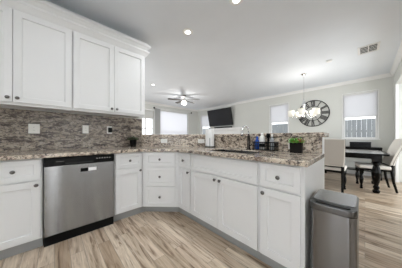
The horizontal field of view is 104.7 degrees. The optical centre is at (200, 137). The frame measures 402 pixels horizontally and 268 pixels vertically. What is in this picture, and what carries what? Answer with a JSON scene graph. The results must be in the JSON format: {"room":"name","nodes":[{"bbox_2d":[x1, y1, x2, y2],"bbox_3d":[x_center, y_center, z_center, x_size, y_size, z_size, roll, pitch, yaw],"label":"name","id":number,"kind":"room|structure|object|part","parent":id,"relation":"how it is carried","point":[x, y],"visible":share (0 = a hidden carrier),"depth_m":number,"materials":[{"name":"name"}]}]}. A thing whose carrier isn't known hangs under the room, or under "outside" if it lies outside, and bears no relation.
{"room":"kitchen","nodes":[
{"label":"kitchen","id":0,"kind":"room"},
{"bbox_2d":[0,106,141,118],"bbox_3d":[-2.494,-0.295,1.509,3.850,2.740,0.120,0,0,-43],"label":"wall","id":1,"kind":"structure","parent":0,"point":[0,106],"depth_m":2.06,"materials":[{"name":"grey paint"}]},
{"bbox_2d":[0,4,71,111],"bbox_3d":[-1.977,-0.820,1.652,0.917,0.991,0.377,0,0,-43],"label":"upper cabinet","id":2,"kind":"object","parent":1,"relation":"attached to","point":[36,53],"visible":1,"depth_m":1.65,"materials":[{"name":"white paint"}]},
{"bbox_3d":[-2.039,-0.814,1.390,0.447,0.924,0.019,0,0,-43],"label":"door","id":3,"kind":"part","parent":2,"relation":"part of","materials":[{"name":"white paint"}]},
{"bbox_3d":[-1.888,-0.332,1.558,0.917,0.016,0.018,0,0,-43],"label":"light rail","id":4,"kind":"part","parent":2,"relation":"part of","materials":[{"name":"white paint"}]},
{"bbox_2d":[0,108,141,151],"bbox_3d":[-1.909,-0.081,1.967,2.330,0.484,0.018,0,0,-43],"label":"backsplash","id":5,"kind":"structure","parent":1,"relation":"attached to","point":[58,131],"depth_m":2.04,"materials":[{"name":"stone"}]},
{"bbox_2d":[28,124,39,133],"bbox_3d":[-2.002,-0.103,1.860,0.094,0.115,0.009,0,0,-43],"label":"wall outlet","id":6,"kind":"object","parent":5,"relation":"attached to","point":[32,128],"visible":1,"depth_m":1.86,"materials":[{"name":"white plastic"}]},
{"bbox_2d":[83,125,88,132],"bbox_3d":[-1.640,-0.113,2.203,0.070,0.115,0.009,0,0,-43],"label":"wall outlet","id":7,"kind":"object","parent":5,"relation":"attached to","point":[85,127],"visible":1,"depth_m":2.20,"materials":[{"name":"white plastic"}]},
{"bbox_2d":[107,126,111,133],"bbox_3d":[-1.413,-0.113,2.400,0.070,0.115,0.034,0,0,-43],"label":"wall outlet","id":8,"kind":"object","parent":5,"relation":"attached to","point":[109,128],"visible":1,"depth_m":2.39,"materials":[{"name":"white plastic"}]},
{"bbox_2d":[71,31,144,117],"bbox_3d":[-1.318,-0.820,2.275,0.893,0.991,0.377,0,0,-43],"label":"upper cabinet","id":9,"kind":"object","parent":1,"relation":"attached to","point":[108,79],"visible":0.98,"depth_m":2.10,"materials":[{"name":"white paint"}]},
{"bbox_2d":[0,0,150,57],"bbox_3d":[-1.627,-1.393,1.980,1.898,0.226,0.385,0,0,-43],"label":"crown molding","id":10,"kind":"structure","parent":9,"relation":"attached to","point":[43,9],"depth_m":1.87,"materials":[{"name":"white paint"}]},
{"bbox_3d":[-1.375,-0.814,2.017,0.435,0.924,0.019,0,0,-43],"label":"door","id":11,"kind":"part","parent":9,"relation":"part of","materials":[{"name":"white paint"}]},
{"bbox_3d":[-1.229,-0.332,2.181,0.893,0.016,0.018,0,0,-43],"label":"light rail","id":12,"kind":"part","parent":9,"relation":"part of","materials":[{"name":"white paint"}]},
{"bbox_3d":[-1.056,-0.814,2.319,0.435,0.924,0.019,0,0,-43],"label":"door","id":13,"kind":"part","parent":9,"relation":"part of","materials":[{"name":"white paint"}]},
{"bbox_2d":[145,104,196,133],"bbox_3d":[-2.563,-0.295,7.382,6.320,2.740,0.150,0,0,-43],"label":"wall","id":14,"kind":"structure","parent":0,"point":[191,118],"depth_m":9.02,"materials":[{"name":"grey paint"}]},
{"bbox_2d":[142,109,154,133],"bbox_3d":[-2.606,-0.494,7.297,0.900,1.682,0.155,0,0,-43],"label":"window","id":15,"kind":"structure","parent":14,"relation":"in","point":[147,124],"depth_m":7.43,"materials":[{"name":"white paint"}]},
{"bbox_3d":[-2.639,-0.480,7.332,0.710,1.520,0.004,0,0,-43],"label":"pane","id":16,"kind":"part","parent":15,"relation":"part of","materials":[{"name":"clear glass"}]},
{"bbox_2d":[142,110,153,118],"bbox_3d":[-2.598,-1.075,7.288,0.770,0.380,0.040,0,0,-43],"label":"pleated shade","id":17,"kind":"object","parent":15,"relation":"attached to","point":[148,114],"visible":0.61,"depth_m":7.39,"materials":[{"name":"grey fabric"}]},
{"bbox_2d":[145,101,197,111],"bbox_3d":[-2.439,-1.623,7.345,6.190,0.085,0.075,0,0,-43],"label":"trim","id":18,"kind":"structure","parent":14,"relation":"attached to","point":[146,102],"depth_m":8.05,"materials":[{"name":"white paint"}]},
{"bbox_2d":[160,110,186,133],"bbox_3d":[-1.435,-0.304,8.387,1.780,2.118,0.036,0,0,-43],"label":"roller shade","id":19,"kind":"object","parent":14,"relation":"attached to","point":[170,122],"visible":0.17,"depth_m":8.30,"materials":[{"name":"fabric"}]},
{"bbox_3d":[-1.419,-1.425,8.283,2.404,0.090,0.112,0,0,-43],"label":"curtain rod","id":20,"kind":"object","parent":14,"relation":"attached to","visible":0},
{"bbox_2d":[155,108,159,133],"bbox_3d":[-2.119,-0.175,7.597,0.280,2.460,0.048,0,0,-43],"label":"curtain","id":21,"kind":"object","parent":20,"relation":"hanging from","point":[157,111],"visible":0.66,"depth_m":7.59,"materials":[{"name":"grey fabric"}]},
{"bbox_2d":[0,171,401,267],"bbox_3d":[-0.133,1.135,2.833,9.400,0.120,10.100,0,0,-43],"label":"floor","id":22,"kind":"structure","parent":0,"point":[147,239],"depth_m":1.54,"materials":[{"name":"brown wood"}]},
{"bbox_2d":[0,158,43,259],"bbox_3d":[-1.856,0.638,1.575,0.366,0.874,0.640,0,0,-43],"label":"base cabinet","id":23,"kind":"object","parent":22,"relation":"on","point":[21,181],"visible":0.96,"depth_m":1.40,"materials":[{"name":"white paint"}]},
{"bbox_3d":[-1.664,0.306,1.372,0.341,0.186,0.019,0,0,-43],"label":"drawer","id":24,"kind":"part","parent":23,"relation":"part of","materials":[{"name":"white paint"}]},
{"bbox_3d":[-1.664,0.689,1.372,0.341,0.548,0.019,0,0,-43],"label":"door","id":25,"kind":"part","parent":23,"relation":"part of","materials":[{"name":"white paint"}]},
{"bbox_2d":[44,154,113,246],"bbox_3d":[-1.491,0.639,1.912,0.610,0.872,0.593,0,0,-43],"label":"dishwasher","id":26,"kind":"object","parent":22,"relation":"on","point":[78,190],"visible":0.97,"depth_m":1.66,"materials":[{"name":"silver metal"}]},
{"bbox_2d":[114,152,141,221],"bbox_3d":[-1.139,0.638,2.254,0.351,0.874,0.640,0,0,-43],"label":"base cabinet","id":27,"kind":"object","parent":22,"relation":"on","point":[127,166],"visible":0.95,"depth_m":2.04,"materials":[{"name":"white paint"}]},
{"bbox_3d":[-0.947,0.306,2.051,0.326,0.186,0.019,0,0,-43],"label":"drawer","id":28,"kind":"part","parent":27,"relation":"part of","materials":[{"name":"white paint"}]},
{"bbox_3d":[-0.947,0.689,2.051,0.326,0.548,0.019,0,0,-43],"label":"door","id":29,"kind":"part","parent":27,"relation":"part of","materials":[{"name":"white paint"}]},
{"bbox_2d":[141,152,181,212],"bbox_3d":[-0.533,0.638,2.435,1.393,0.874,0.627,0,0,2],"label":"base cabinet","id":30,"kind":"object","parent":22,"relation":"on","point":[159,169],"visible":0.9,"depth_m":2.17,"materials":[{"name":"white paint"}]},
{"bbox_3d":[-0.569,0.826,2.163,0.420,0.274,0.019,0,0,2],"label":"drawer","id":31,"kind":"part","parent":30,"relation":"part of","materials":[{"name":"white paint"}]},
{"bbox_3d":[-0.569,0.545,2.163,0.420,0.260,0.019,0,0,2],"label":"drawer","id":32,"kind":"part","parent":30,"relation":"part of","materials":[{"name":"white paint"}]},
{"bbox_3d":[-0.569,0.306,2.163,0.420,0.186,0.019,0,0,2],"label":"drawer","id":33,"kind":"part","parent":30,"relation":"part of","materials":[{"name":"white paint"}]},
{"bbox_2d":[178,152,193,219],"bbox_3d":[0.008,0.638,2.276,0.710,0.874,0.273,0,0,-43],"label":"base cabinet","id":34,"kind":"object","parent":22,"relation":"on","point":[184,159],"visible":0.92,"depth_m":2.06,"materials":[{"name":"white paint"}]},
{"bbox_3d":[-0.220,0.306,2.060,0.019,0.186,0.248,0,0,-43],"label":"drawer","id":35,"kind":"part","parent":34,"relation":"part of","materials":[{"name":"white paint"}]},
{"bbox_3d":[-0.220,0.689,2.060,0.019,0.548,0.248,0,0,-43],"label":"door","id":36,"kind":"part","parent":34,"relation":"part of","materials":[{"name":"white paint"}]},
{"bbox_2d":[191,154,261,260],"bbox_3d":[0.411,0.638,1.850,0.710,0.874,0.896,0,0,-43],"label":"base cabinet","id":37,"kind":"object","parent":22,"relation":"on","point":[225,192],"visible":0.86,"depth_m":1.53,"materials":[{"name":"white paint"}]},
{"bbox_3d":[0.032,0.689,1.793,0.019,0.548,0.432,0,0,-43],"label":"door","id":38,"kind":"part","parent":37,"relation":"part of","materials":[{"name":"white paint"}]},
{"bbox_3d":[0.183,0.306,1.634,0.019,0.186,0.871,0,0,-43],"label":"false drawer","id":39,"kind":"part","parent":37,"relation":"part of","materials":[{"name":"white paint"}]},
{"bbox_3d":[0.334,0.689,1.475,0.019,0.548,0.432,0,0,-43],"label":"door","id":40,"kind":"part","parent":37,"relation":"part of","materials":[{"name":"white paint"}]},
{"bbox_2d":[213,127,243,133],"bbox_3d":[1.198,0.305,7.808,0.270,1.540,2.040,0,0,-43],"label":"fireplace","id":41,"kind":"object","parent":22,"relation":"on","point":[234,130],"visible":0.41,"depth_m":7.57,"materials":[{"name":"white paint"}]},
{"bbox_2d":[213,127,243,130],"bbox_3d":[1.198,-0.396,7.808,0.270,0.139,2.040,0,0,-43],"label":"mantel shelf","id":42,"kind":"object","parent":41,"relation":"attached to","point":[233,128],"depth_m":7.48,"materials":[{"name":"white paint"}]},
{"bbox_2d":[260,162,302,267],"bbox_3d":[0.829,0.638,1.409,0.710,0.874,0.315,0,0,-43],"label":"base cabinet","id":43,"kind":"object","parent":22,"relation":"on","point":[281,185],"visible":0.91,"depth_m":1.18,"materials":[{"name":"white paint"}]},
{"bbox_3d":[0.600,0.306,1.192,0.019,0.186,0.290,0,0,-43],"label":"drawer","id":44,"kind":"part","parent":43,"relation":"part of","materials":[{"name":"white paint"}]},
{"bbox_2d":[303,158,322,267],"bbox_3d":[0.963,0.638,1.311,0.680,0.874,0.010,0,0,-43],"label":"end panel","id":45,"kind":"object","parent":22,"relation":"on","point":[313,174],"visible":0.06,"depth_m":1.14,"materials":[{"name":"white paint"}]},
{"bbox_2d":[310,189,358,267],"bbox_3d":[0.942,0.750,1.092,0.368,0.650,0.236,0,0,-43],"label":"trash can","id":46,"kind":"object","parent":22,"relation":"on","point":[334,216],"visible":1,"depth_m":0.98,"materials":[{"name":"grey metal"}]},
{"bbox_3d":[0.966,0.428,1.114,0.280,0.007,0.216,0,0,-43],"label":"lid","id":47,"kind":"part","parent":46,"relation":"part of","materials":[{"name":"silver metal"}]},
{"bbox_2d":[324,139,346,192],"bbox_3d":[2.641,0.552,3.175,0.590,1.054,0.505,0,0,-43],"label":"dining chair","id":48,"kind":"object","parent":22,"relation":"on","point":[334,149],"visible":0.56,"depth_m":2.94,"materials":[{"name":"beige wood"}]},
{"bbox_3d":[2.463,0.293,3.007,0.101,0.503,0.470,0,0,-43],"label":"panel","id":49,"kind":"part","parent":48,"relation":"part of","materials":[{"name":"beige fabric"}]},
{"bbox_3d":[2.692,0.610,3.223,0.450,0.069,0.480,0,0,-43],"label":"seat","id":50,"kind":"part","parent":48,"relation":"part of","materials":[{"name":"white fabric"}]},
{"bbox_3d":[2.692,0.662,3.223,0.440,0.035,0.470,0,0,-43],"label":"seat frame","id":51,"kind":"part","parent":48,"relation":"part of","materials":[{"name":"black wood"}]},
{"bbox_3d":[2.488,0.290,3.030,0.161,0.530,0.490,0,0,-43],"label":"backrest","id":52,"kind":"part","parent":48,"relation":"part of","materials":[{"name":"white fabric"}]},
{"bbox_3d":[2.641,0.812,2.892,0.106,0.534,0.048,0,0,-43],"label":"leg","id":53,"kind":"part","parent":48,"relation":"part of","materials":[{"name":"black wood"}]},
{"bbox_3d":[2.964,0.878,3.204,0.068,0.394,0.069,0,0,-43],"label":"leg","id":54,"kind":"part","parent":48,"relation":"part of","materials":[{"name":"black wood"}]},
{"bbox_2d":[325,146,382,180],"bbox_3d":[4.247,0.667,4.387,0.400,0.815,1.140,0,0,-43],"label":"console table","id":55,"kind":"object","parent":22,"relation":"on","point":[346,147],"visible":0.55,"depth_m":4.06,"materials":[{"name":"black wood"}]},
{"bbox_2d":[347,167,370,171],"bbox_3d":[4.247,0.882,4.387,0.340,0.025,1.060,0,0,-43],"label":"shelf","id":56,"kind":"object","parent":55,"relation":"attached to","point":[349,168],"depth_m":4.29,"materials":[{"name":"wood"}]},
{"bbox_2d":[349,142,370,146],"bbox_3d":[4.334,0.192,4.222,0.230,0.135,0.410,0,0,-43],"label":"box","id":57,"kind":"object","parent":55,"relation":"on","point":[352,144],"visible":0.99,"depth_m":4.14,"materials":[{"name":"black plastic"}]},
{"bbox_2d":[345,149,389,193],"bbox_3d":[2.840,0.692,4.172,1.060,0.765,2.780,0,0,-43],"label":"dining table","id":58,"kind":"object","parent":22,"relation":"on","point":[375,156],"visible":0.54,"depth_m":2.99,"materials":[{"name":"black wood"}]},
{"bbox_3d":[2.840,0.311,4.172,0.950,0.003,2.660,0,0,-43],"label":"panel","id":59,"kind":"part","parent":58,"relation":"part of","materials":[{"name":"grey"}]},
{"bbox_3d":[3.380,0.710,2.990,0.131,0.731,0.133,0,0,-43],"label":"leg","id":60,"kind":"part","parent":58,"relation":"part of","materials":[{"name":"black wood"}]},
{"bbox_2d":[355,139,401,192],"bbox_3d":[3.734,0.552,3.259,0.658,1.054,0.505,0,0,37],"label":"dining chair","id":61,"kind":"object","parent":22,"relation":"on","point":[388,163],"visible":0.95,"depth_m":3.17,"materials":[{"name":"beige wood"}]},
{"bbox_3d":[3.622,0.878,3.592,0.068,0.394,0.069,0,0,37],"label":"leg","id":62,"kind":"part","parent":61,"relation":"part of","materials":[{"name":"black wood"}]},
{"bbox_3d":[3.383,0.878,3.271,0.068,0.394,0.069,0,0,37],"label":"leg","id":63,"kind":"part","parent":61,"relation":"part of","materials":[{"name":"black wood"}]},
{"bbox_3d":[3.651,0.610,3.321,0.450,0.069,0.480,0,0,37],"label":"seat","id":64,"kind":"part","parent":61,"relation":"part of","materials":[{"name":"white fabric"}]},
{"bbox_3d":[3.651,0.662,3.321,0.440,0.035,0.470,0,0,37],"label":"seat frame","id":65,"kind":"part","parent":61,"relation":"part of","materials":[{"name":"black wood"}]},
{"bbox_3d":[3.985,0.812,3.329,0.106,0.534,0.048,0,0,37],"label":"leg","id":66,"kind":"part","parent":61,"relation":"part of","materials":[{"name":"black wood"}]},
{"bbox_3d":[3.904,0.290,3.133,0.229,0.530,0.490,0,0,37],"label":"backrest","id":67,"kind":"part","parent":61,"relation":"part of","materials":[{"name":"white fabric"}]},
{"bbox_3d":[3.741,0.812,2.999,0.106,0.534,0.048,0,0,37],"label":"leg","id":68,"kind":"part","parent":61,"relation":"part of","materials":[{"name":"black wood"}]},
{"bbox_3d":[-2.264,0.638,1.190,0.744,0.874,0.640,0,0,-43],"label":"base cabinet","id":69,"kind":"object","parent":22,"relation":"on","visible":0},
{"bbox_2d":[0,146,323,166],"bbox_3d":[-0.762,0.180,1.348,3.144,0.038,2.490,0,0,-43],"label":"countertop","id":70,"kind":"structure","parent":69,"relation":"on","point":[304,159],"depth_m":1.58,"materials":[{"name":"stone"}]},
{"bbox_2d":[127,136,138,146],"bbox_3d":[-1.119,0.068,2.563,0.187,0.186,0.171,0,0,-43],"label":"potted plant","id":71,"kind":"object","parent":70,"relation":"on","point":[133,139],"visible":1,"depth_m":2.52,"materials":[{"name":"green plant"}]},
{"bbox_3d":[-1.120,0.101,2.560,0.107,0.120,0.108,0,0,-43],"label":"pot","id":72,"kind":"part","parent":71,"relation":"part of","materials":[{"name":"black plastic"}]},
{"bbox_2d":[142,137,204,145],"bbox_3d":[-0.483,0.079,2.769,1.158,0.162,0.020,0,0,2],"label":"backsplash","id":73,"kind":"structure","parent":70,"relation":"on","point":[146,141],"depth_m":2.76,"materials":[{"name":"stone"}]},
{"bbox_2d":[204,127,214,146],"bbox_3d":[0.146,-0.005,2.556,0.180,0.332,0.180,0,0,-43],"label":"paper towel holder","id":74,"kind":"object","parent":70,"relation":"on","point":[209,133],"visible":0.96,"depth_m":2.49,"materials":[{"name":"white paper"}]},
{"bbox_2d":[209,149,260,153],"bbox_3d":[0.390,0.259,1.869,0.387,0.174,0.652,0,0,-43],"label":"sink","id":75,"kind":"object","parent":70,"relation":"in","point":[220,150],"visible":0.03,"depth_m":2.05,"materials":[{"name":"silver metal"}]},
{"bbox_2d":[240,125,251,149],"bbox_3d":[0.585,0.003,1.972,0.191,0.315,0.091,0,0,-43],"label":"faucet","id":76,"kind":"object","parent":70,"relation":"on","point":[241,134],"visible":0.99,"depth_m":2.01,"materials":[{"name":"grey metal"}]},
{"bbox_2d":[252,142,278,150],"bbox_3d":[0.775,0.107,1.890,0.124,0.106,0.280,0,0,-43],"label":"sink caddy","id":77,"kind":"object","parent":70,"relation":"on","point":[275,146],"visible":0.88,"depth_m":1.81,"materials":[{"name":"black metal"}]},
{"bbox_2d":[259,133,264,148],"bbox_3d":[0.757,0.047,1.917,0.067,0.202,0.067,0,0,-43],"label":"soap bottle","id":78,"kind":"object","parent":77,"relation":"in","point":[262,138],"visible":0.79,"depth_m":1.89,"materials":[{"name":"white plastic"}]},
{"bbox_2d":[266,133,269,149],"bbox_3d":[0.807,0.051,1.857,0.028,0.195,0.038,0,0,-43],"label":"scrub brush","id":79,"kind":"object","parent":77,"relation":"in","point":[267,134],"visible":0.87,"depth_m":1.85,"materials":[{"name":"black plastic"}]},
{"bbox_2d":[270,134,273,149],"bbox_3d":[0.839,0.054,1.830,0.044,0.188,0.044,0,0,-43],"label":"spray bottle","id":80,"kind":"object","parent":77,"relation":"in","point":[272,138],"visible":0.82,"depth_m":1.81,"materials":[{"name":"grey plastic"}]},
{"bbox_2d":[288,138,305,152],"bbox_3d":[1.001,0.082,1.621,0.159,0.158,0.173,0,0,2],"label":"potted succulent","id":81,"kind":"object","parent":70,"relation":"on","point":[296,146],"visible":1,"depth_m":1.59,"materials":[{"name":"black ceramic"}]},
{"bbox_2d":[46,0,401,109],"bbox_3d":[-0.133,-1.725,2.833,9.400,0.120,10.100,0,0,-43],"label":"ceiling","id":82,"kind":"structure","parent":0,"point":[250,49],"depth_m":2.64,"materials":[{"name":"paint"}]},
{"bbox_2d":[168,95,197,104],"bbox_3d":[-0.691,-1.480,6.209,1.231,0.369,1.213,0,0,-43],"label":"ceiling fan","id":83,"kind":"object","parent":82,"relation":"hanging from","point":[183,101],"visible":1,"depth_m":6.08,"materials":[{"name":"grey"}]},
{"bbox_2d":[182,28,192,34],"bbox_3d":[-0.207,-1.659,2.446,0.170,0.011,0.170,0,0,-43],"label":"recessed light","id":84,"kind":"object","parent":82,"relation":"in","point":[187,31],"visible":1,"depth_m":2.43,"materials":[{"name":"white paint"}]},
{"bbox_2d":[229,0,242,5],"bbox_3d":[0.427,-1.659,1.877,0.170,0.011,0.170,0,0,-43],"label":"recessed light","id":85,"kind":"object","parent":82,"relation":"in","point":[232,2],"visible":1,"depth_m":1.90,"materials":[{"name":"white paint"}]},
{"bbox_2d":[288,73,319,118],"bbox_3d":[2.681,-1.085,4.044,0.682,1.159,0.703,0,0,-43],"label":"chandelier","id":86,"kind":"object","parent":82,"relation":"hanging from","point":[301,111],"visible":1,"depth_m":4.03,"materials":[{"name":"white glass"}]},
{"bbox_3d":[2.435,-0.637,4.190,0.150,0.145,0.152,0,0,-43],"label":"lamp shade","id":87,"kind":"part","parent":86,"relation":"part of","materials":[{"name":"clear glass"}]},
{"bbox_3d":[2.494,-0.637,3.854,0.150,0.145,0.152,0,0,-43],"label":"lamp shade","id":88,"kind":"part","parent":86,"relation":"part of","materials":[{"name":"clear glass"}]},
{"bbox_3d":[2.832,-0.637,3.807,0.150,0.145,0.152,0,0,-43],"label":"lamp shade","id":89,"kind":"part","parent":86,"relation":"part of","materials":[{"name":"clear glass"}]},
{"bbox_2d":[357,41,380,54],"bbox_3d":[3.141,-1.659,2.908,0.374,0.011,0.282,0,0,-43],"label":"ceiling vent","id":90,"kind":"object","parent":82,"relation":"in","point":[372,47],"visible":1,"depth_m":2.89,"materials":[{"name":"white metal"}]},
{"bbox_2d":[223,137,323,188],"bbox_3d":[0.690,0.536,2.224,0.120,1.078,1.692,0,0,-43],"label":"wall","id":91,"kind":"structure","parent":0,"point":[322,137],"depth_m":1.61,"materials":[{"name":"white paint"}]},
{"bbox_2d":[214,137,321,152],"bbox_3d":[0.654,0.079,2.157,0.020,0.162,1.644,0,0,-43],"label":"backsplash","id":92,"kind":"structure","parent":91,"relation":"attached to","point":[312,144],"depth_m":1.85,"materials":[{"name":"stone"}]},
{"bbox_2d":[197,76,393,173],"bbox_3d":[2.763,-0.295,6.466,0.160,2.740,8.800,0,0,-43],"label":"wall","id":93,"kind":"structure","parent":0,"point":[255,114],"depth_m":4.98,"materials":[{"name":"grey paint"}]},
{"bbox_2d":[200,114,209,133],"bbox_3d":[0.279,-0.619,9.038,0.155,1.372,0.830,0,0,-43],"label":"window","id":94,"kind":"structure","parent":93,"relation":"in","point":[204,128],"depth_m":9.24,"materials":[{"name":"white glass"}]},
{"bbox_2d":[201,115,208,126],"bbox_3d":[0.270,-0.964,9.029,0.036,0.638,0.730,0,0,-43],"label":"roller shade","id":95,"kind":"object","parent":94,"relation":"attached to","point":[204,119],"visible":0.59,"depth_m":9.10,"materials":[{"name":"fabric"}]},
{"bbox_3d":[0.314,-0.620,9.070,0.004,1.240,0.660,0,0,-43],"label":"pane","id":96,"kind":"part","parent":94,"relation":"part of","materials":[{"name":"clear glass"}]},
{"bbox_2d":[207,107,232,126],"bbox_3d":[0.971,-1.025,8.034,0.284,0.855,1.550,0,0,-43],"label":"television","id":97,"kind":"object","parent":93,"relation":"attached to","point":[223,116],"visible":1,"depth_m":7.93,"materials":[{"name":"black plastic"}]},
{"bbox_2d":[269,102,288,132],"bbox_3d":[3.069,-0.619,6.088,0.155,1.372,0.770,0,0,-43],"label":"window","id":98,"kind":"structure","parent":93,"relation":"in","point":[279,127],"depth_m":6.12,"materials":[{"name":"white glass"}]},
{"bbox_2d":[270,103,287,122],"bbox_3d":[3.059,-0.934,6.079,0.036,0.698,0.670,0,0,-43],"label":"roller shade","id":99,"kind":"object","parent":98,"relation":"attached to","point":[278,113],"visible":0.99,"depth_m":6.06,"materials":[{"name":"fabric"}]},
{"bbox_3d":[3.103,-0.620,6.121,0.004,1.240,0.600,0,0,-43],"label":"pane","id":100,"kind":"part","parent":98,"relation":"part of","materials":[{"name":"clear glass"}]},
{"bbox_2d":[197,73,392,110],"bbox_3d":[2.354,-1.623,6.727,0.075,0.085,7.560,0,0,-43],"label":"trim","id":101,"kind":"structure","parent":93,"relation":"attached to","point":[386,74],"depth_m":5.22,"materials":[{"name":"white paint"}]},
{"bbox_2d":[299,100,329,126],"bbox_3d":[3.780,-0.805,5.233,0.051,0.886,0.886,0,0,-43],"label":"wall clock","id":102,"kind":"object","parent":93,"relation":"attached to","point":[313,101],"visible":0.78,"depth_m":5.15,"materials":[{"name":"black metal"}]},
{"bbox_2d":[342,89,379,139],"bbox_3d":[4.585,-0.619,4.484,0.155,1.372,0.785,0,0,-43],"label":"window","id":103,"kind":"structure","parent":93,"relation":"in","point":[355,128],"depth_m":4.47,"materials":[{"name":"white glass"}]},
{"bbox_2d":[343,90,376,117],"bbox_3d":[4.576,-0.934,4.476,0.036,0.698,0.685,0,0,-43],"label":"roller shade","id":104,"kind":"object","parent":103,"relation":"attached to","point":[364,104],"visible":1,"depth_m":4.46,"materials":[{"name":"fabric"}]},
{"bbox_3d":[4.620,-0.620,4.517,0.004,1.240,0.615,0,0,-43],"label":"pane","id":105,"kind":"part","parent":103,"relation":"part of","materials":[{"name":"clear glass"}]},
{"bbox_3d":[4.541,0.055,4.442,0.034,0.024,0.785,0,0,-43],"label":"sill","id":106,"kind":"part","parent":103,"relation":"part of","materials":[{"name":"white paint"}]},
{"bbox_2d":[347,170,390,178],"bbox_3d":[2.376,1.020,6.747,0.016,0.110,7.528,0,0,-43],"label":"baseboard","id":107,"kind":"structure","parent":93,"relation":"attached to","point":[348,171],"depth_m":4.34,"materials":[{"name":"white paint"}]},
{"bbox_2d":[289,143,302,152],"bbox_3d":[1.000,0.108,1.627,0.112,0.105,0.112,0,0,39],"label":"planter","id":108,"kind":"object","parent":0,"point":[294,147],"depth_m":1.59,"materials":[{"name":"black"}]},
{"bbox_2d":[394,59,401,181],"bbox_3d":[4.436,-0.295,2.055,3.470,2.740,2.090,0,0,-43],"label":"wall","id":109,"kind":"structure","parent":0,"point":[398,74],"depth_m":3.70,"materials":[{"name":"grey paint"}]},
{"bbox_2d":[389,41,401,75],"bbox_3d":[3.711,-1.623,2.858,3.420,0.085,0.075,0,0,-43],"label":"trim","id":110,"kind":"structure","parent":109,"relation":"attached to","point":[397,60],"depth_m":3.30,"materials":[{"name":"white paint"}]},
{"bbox_2d":[395,84,398,181],"bbox_3d":[4.703,-0.100,3.721,0.048,2.349,0.045,0,0,-43],"label":"trim","id":111,"kind":"structure","parent":109,"relation":"attached to","point":[396,85],"depth_m":3.70,"materials":[{"name":"white paint"}]},
{"bbox_3d":[-0.451,0.536,2.836,0.938,1.078,0.858,0,0,-43],"label":"wall","id":112,"kind":"structure","parent":0,"visible":0},
{"bbox_2d":[141,132,328,136],"bbox_3d":[0.246,-0.027,2.517,2.824,0.048,0.830,0,0,28],"label":"countertop","id":113,"kind":"structure","parent":112,"relation":"on","point":[306,134],"depth_m":2.07,"materials":[{"name":"stone"}]}
]}

